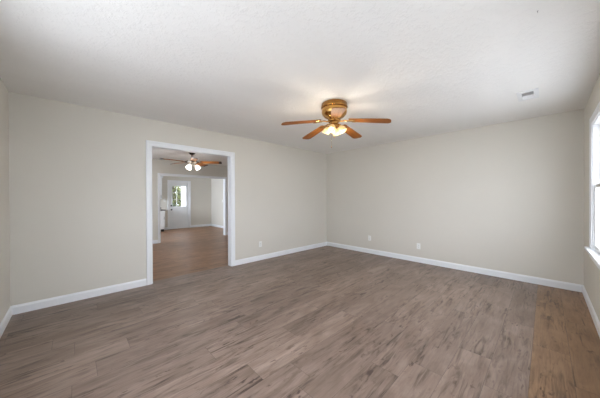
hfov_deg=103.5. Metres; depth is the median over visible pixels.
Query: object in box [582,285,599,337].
baseboard
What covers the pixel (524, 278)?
baseboard
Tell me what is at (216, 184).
wall
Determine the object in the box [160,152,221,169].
ceiling fan
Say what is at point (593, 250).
window
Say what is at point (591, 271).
wall
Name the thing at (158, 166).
wall
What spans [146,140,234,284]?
trim
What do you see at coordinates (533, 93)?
ceiling vent
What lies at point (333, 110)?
ceiling fan
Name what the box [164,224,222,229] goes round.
baseboard
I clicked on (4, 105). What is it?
wall
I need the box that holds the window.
[584,102,599,269]
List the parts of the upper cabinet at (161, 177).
cabinet door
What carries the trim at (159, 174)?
attached to the wall at (158, 166)
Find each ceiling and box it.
[0,0,599,153]
[152,148,227,165]
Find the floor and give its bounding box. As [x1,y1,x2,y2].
[0,226,599,397]
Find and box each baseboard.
[0,306,11,337]
[11,242,326,314]
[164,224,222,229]
[327,242,582,291]
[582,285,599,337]
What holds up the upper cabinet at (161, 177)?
attached to the wall at (200, 187)
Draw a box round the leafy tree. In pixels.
[172,186,180,205]
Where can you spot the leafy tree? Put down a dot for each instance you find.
(177, 193)
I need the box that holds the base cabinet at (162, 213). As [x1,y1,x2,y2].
[160,211,164,231]
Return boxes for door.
[167,180,190,229]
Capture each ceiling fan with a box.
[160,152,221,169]
[281,99,390,147]
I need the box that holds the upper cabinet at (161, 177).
[160,176,162,198]
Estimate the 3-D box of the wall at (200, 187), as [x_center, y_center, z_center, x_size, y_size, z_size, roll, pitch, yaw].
[-5.962,0.060,9.144,5.380,2.370,0.150,0,0,-44]
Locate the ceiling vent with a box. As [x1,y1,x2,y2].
[516,88,538,101]
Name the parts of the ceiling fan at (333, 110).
fan blade, fan blade, lamp shade, lamp shade, lamp shade, fan blade, lamp shade, fan blade, fan blade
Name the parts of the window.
sill, casing, frame, sash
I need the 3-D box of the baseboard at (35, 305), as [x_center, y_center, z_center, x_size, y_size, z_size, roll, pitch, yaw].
[-1.218,1.203,4.442,5.383,0.099,0.014,0,0,-44]
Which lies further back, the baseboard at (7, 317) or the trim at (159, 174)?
the trim at (159, 174)
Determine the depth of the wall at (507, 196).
3.96 m
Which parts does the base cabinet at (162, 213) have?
cabinet door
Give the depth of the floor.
2.17 m
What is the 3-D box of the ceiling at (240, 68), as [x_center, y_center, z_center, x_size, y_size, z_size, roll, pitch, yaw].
[0.327,-1.244,2.816,5.683,0.120,4.614,0,0,-44]
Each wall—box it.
[0,78,9,322]
[8,91,326,305]
[152,159,227,239]
[160,176,210,226]
[211,179,222,225]
[327,109,583,284]
[584,74,599,320]
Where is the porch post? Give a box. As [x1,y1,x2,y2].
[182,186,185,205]
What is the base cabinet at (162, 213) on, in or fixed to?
on the floor
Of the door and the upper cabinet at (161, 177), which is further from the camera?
the door
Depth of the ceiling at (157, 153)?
6.24 m
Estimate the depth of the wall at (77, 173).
3.13 m
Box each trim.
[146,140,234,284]
[158,173,226,242]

